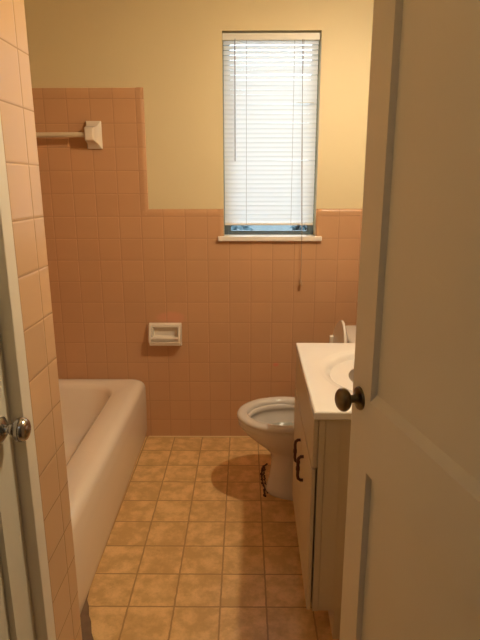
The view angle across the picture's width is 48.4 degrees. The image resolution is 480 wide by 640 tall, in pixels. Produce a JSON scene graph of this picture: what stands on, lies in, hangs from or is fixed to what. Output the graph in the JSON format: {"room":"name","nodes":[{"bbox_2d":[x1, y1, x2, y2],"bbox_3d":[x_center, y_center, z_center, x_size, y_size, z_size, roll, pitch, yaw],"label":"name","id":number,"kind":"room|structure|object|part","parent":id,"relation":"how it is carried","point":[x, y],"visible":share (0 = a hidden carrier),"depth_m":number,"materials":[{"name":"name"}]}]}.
{"room":"bathroom","nodes":[
{"label":"bathroom","id":0,"kind":"room"},
{"bbox_2d":[0,0,81,639],"bbox_3d":[-0.869,-0.145,1.129,0.863,2.443,0.177,0,14,1],"label":"wall partition","id":1,"kind":"structure","parent":0,"point":[16,98],"depth_m":1.15,"materials":[{"name":"pink tile"}]},
{"bbox_2d":[80,589,93,639],"bbox_3d":[0.034,1.195,1.007,3.150,0.097,4.360,0,14,1],"label":"baseboard","id":2,"kind":"structure","parent":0,"point":[85,619],"depth_m":1.70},
{"bbox_2d":[58,379,146,613],"bbox_3d":[-0.892,0.665,2.196,0.776,0.345,1.487,0,14,1],"label":"bathtub","id":3,"kind":"object","parent":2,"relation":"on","point":[104,421],"visible":0.36,"depth_m":2.25,"materials":[{"name":"ceramic"}]},
{"bbox_2d":[24,0,373,435],"bbox_3d":[-0.311,-0.554,2.724,2.230,2.443,0.152,0,14,1],"label":"wall","id":4,"kind":"structure","parent":0,"point":[133,225],"depth_m":2.65,"materials":[{"name":"pink tile"}]},
{"bbox_2d":[36,121,102,148],"bbox_3d":[-0.951,-0.879,2.532,0.577,0.128,0.074,0,14,1],"label":"towel bar","id":5,"kind":"object","parent":4,"relation":"attached to","point":[92,133],"visible":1,"depth_m":2.51,"materials":[{"name":"ceramic"}]},
{"bbox_2d":[148,323,181,345],"bbox_3d":[-0.391,0.080,2.782,0.170,0.124,0.056,0,14,1],"label":"soap dish","id":6,"kind":"object","parent":4,"relation":"attached to","point":[160,334],"visible":1,"depth_m":2.77,"materials":[{"name":"ceramic"}]},
{"bbox_2d":[149,342,180,345],"bbox_3d":[-0.391,0.124,2.782,0.158,0.029,0.033,0,14,1],"label":"tray","id":7,"kind":"object","parent":6,"relation":"on","point":[151,343],"depth_m":2.77,"materials":[{"name":"ceramic"}]},
{"bbox_2d":[149,436,248,436],"bbox_3d":[0.091,0.644,2.947,1.190,0.004,0.007,0,14,1],"label":"trim","id":8,"kind":"structure","parent":4,"relation":"attached to","point":[149,436],"depth_m":2.95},
{"bbox_2d":[218,45,321,240],"bbox_3d":[0.149,-0.877,2.618,0.519,0.961,0.150,0,14,1],"label":"window","id":9,"kind":"structure","parent":4,"relation":"in","point":[230,235],"depth_m":2.69,"materials":[{"name":"metal"}]},
{"bbox_3d":[0.150,-0.423,2.734,0.519,0.024,0.150,0,14,1],"label":"sill","id":10,"kind":"part","parent":9,"relation":"part of","materials":[{"name":"paint"}]},
{"bbox_2d":[222,33,319,285],"bbox_3d":[0.145,-0.752,2.600,0.452,1.180,0.078,0,14,1],"label":"window blind","id":11,"kind":"object","parent":9,"relation":"attached to","point":[270,132],"visible":1,"depth_m":2.58,"materials":[{"name":"plastic"}]},
{"bbox_3d":[0.031,-0.889,2.583,0.001,0.845,0.001,0,14,1],"label":"ladder cord","id":12,"kind":"part","parent":11,"relation":"part of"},
{"bbox_3d":[0.146,-0.485,2.698,0.444,0.011,0.022,0,14,1],"label":"rail","id":13,"kind":"part","parent":11,"relation":"part of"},
{"bbox_3d":[0.255,-0.889,2.582,0.001,0.845,0.001,0,14,1],"label":"ladder cord","id":14,"kind":"part","parent":11,"relation":"part of","materials":[{"name":"white fabric"}]},
{"bbox_3d":[0.300,-0.752,2.587,0.008,1.117,0.044,-5,15,-18],"label":"pull cord","id":15,"kind":"part","parent":11,"relation":"part of","materials":[{"name":"white fabric"}]},
{"bbox_2d":[87,436,338,639],"bbox_3d":[0.067,0.953,1.750,1.216,0.003,2.480,0,14,1],"label":"floor","id":16,"kind":"structure","parent":0,"point":[195,549],"depth_m":2.00,"materials":[{"name":"tile"}]},
{"bbox_2d":[260,463,267,496],"bbox_3d":[0.116,0.752,2.520,0.042,0.012,0.290,0,14,1],"label":"bead","id":17,"kind":"object","parent":16,"relation":"on","point":[262,473],"visible":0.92,"depth_m":2.52},
{"bbox_2d":[237,320,355,500],"bbox_3d":[0.327,0.390,2.337,0.682,0.797,0.416,0,14,1],"label":"toilet","id":18,"kind":"object","parent":16,"relation":"on","point":[269,421],"visible":0.31,"depth_m":2.35,"materials":[{"name":"ceramic"}]},
{"bbox_3d":[0.182,0.411,2.343,0.390,0.022,0.360,0,14,1],"label":"seat","id":19,"kind":"part","parent":18,"relation":"part of","materials":[{"name":"ceramic"}]},
{"bbox_3d":[0.256,0.599,2.390,0.529,0.366,0.352,0,14,1],"label":"bowl","id":20,"kind":"part","parent":18,"relation":"part of","materials":[{"name":"ceramic"}]},
{"bbox_3d":[0.410,0.200,2.287,0.060,0.405,0.340,0,14,1],"label":"lid","id":21,"kind":"part","parent":18,"relation":"part of","materials":[{"name":"ceramic"}]},
{"bbox_3d":[0.560,0.089,2.257,0.215,0.034,0.416,0,14,1],"label":"tank lid","id":22,"kind":"part","parent":18,"relation":"part of","materials":[{"name":"ceramic"}]},
{"bbox_2d":[292,351,350,638],"bbox_3d":[0.421,0.548,1.828,0.478,0.742,0.609,0,14,1],"label":"vanity cabinet","id":23,"kind":"object","parent":16,"relation":"on","point":[321,449],"visible":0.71,"depth_m":1.55,"materials":[{"name":"laminate"}]},
{"bbox_3d":[0.195,0.451,1.836,0.024,0.094,0.013,0,14,1],"label":"handle","id":24,"kind":"part","parent":23,"relation":"part of","materials":[{"name":"brown metal"}]},
{"bbox_3d":[0.216,0.532,1.981,0.012,0.466,0.312,0,14,1],"label":"door","id":25,"kind":"part","parent":23,"relation":"part of","materials":[{"name":"laminate"}]},
{"bbox_3d":[0.192,0.479,1.724,0.024,0.094,0.013,0,14,1],"label":"handle","id":26,"kind":"part","parent":23,"relation":"part of","materials":[{"name":"brown metal"}]},
{"bbox_3d":[0.215,0.264,1.760,0.014,0.152,0.607,0,14,1],"label":"drawer","id":27,"kind":"part","parent":23,"relation":"part of","materials":[{"name":"laminate"}]},
{"bbox_3d":[0.209,0.608,1.685,0.012,0.466,0.291,0,14,1],"label":"door","id":28,"kind":"part","parent":23,"relation":"part of","materials":[{"name":"laminate"}]},
{"bbox_3d":[0.232,0.493,1.818,0.018,0.630,0.609,0,14,1],"label":"frame","id":29,"kind":"part","parent":23,"relation":"part of","materials":[{"name":"laminate"}]},
{"bbox_2d":[296,343,354,419],"bbox_3d":[0.436,0.188,1.731,0.460,0.212,0.641,0,14,1],"label":"countertop","id":30,"kind":"structure","parent":23,"relation":"on","point":[326,368],"depth_m":1.75,"materials":[{"name":"stone"}]},
{"bbox_3d":[-0.491,-0.023,0.646,0.100,2.443,0.814,0,14,1],"label":"wall","id":31,"kind":"structure","parent":0,"visible":0},
{"bbox_2d":[0,334,35,639],"bbox_3d":[-0.454,0.159,0.750,0.090,2.010,0.605,0,14,1],"label":"door","id":32,"kind":"structure","parent":31,"relation":"in","point":[16,609],"depth_m":1.07,"materials":[{"name":"paint"}]},
{"bbox_3d":[-0.421,0.212,1.031,0.029,0.048,0.048,0,14,1],"label":"knob","id":33,"kind":"part","parent":32,"relation":"part of","materials":[{"name":"silver metal"}]},
{"bbox_2d":[0,115,55,639],"bbox_3d":[-0.494,0.148,0.759,0.112,2.050,0.678,0,14,1],"label":"trim","id":34,"kind":"structure","parent":31,"relation":"attached to","point":[11,324],"depth_m":1.09,"materials":[{"name":"paint"}]},
{"label":"outside","id":35,"kind":"structure","parent":0,"visible":0},
{"bbox_2d":[237,225,291,229],"bbox_3d":[0.418,-9.554,47.099,80.000,0.100,89.400,0,14,1],"label":"lawn","id":36,"kind":"structure","parent":35,"point":[254,227],"depth_m":29.50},
{"bbox_2d":[231,225,252,229],"bbox_3d":[-0.519,-1.647,12.076,2.212,2.022,1.655,0,14,1],"label":"shrub","id":37,"kind":"object","parent":36,"relation":"on","point":[233,227],"visible":0.02,"depth_m":11.71,"materials":[{"name":"green plant"}]},
{"bbox_2d":[290,225,306,229],"bbox_3d":[1.828,-1.528,11.871,2.089,1.905,1.566,0,14,1],"label":"shrub","id":38,"kind":"object","parent":36,"relation":"on","point":[294,227],"visible":0.02,"depth_m":11.63,"materials":[{"name":"green plant"}]},
{"bbox_3d":[0.023,0.251,0.352,0.784,2.050,0.138,0,14,1],"label":"trim","id":39,"kind":"structure","parent":0,"visible":0},
{"bbox_2d":[335,0,479,639],"bbox_3d":[0.340,0.152,0.768,0.152,2.010,0.770,-3,15,-11],"label":"door","id":40,"kind":"structure","parent":39,"relation":"attached to","point":[411,565],"depth_m":0.89,"materials":[{"name":"paint"}]},
{"bbox_3d":[0.214,0.166,1.110,0.031,0.050,0.050,-3,15,-11],"label":"knob","id":41,"kind":"part","parent":40,"relation":"part of","materials":[{"name":"brown metal"}]}
]}

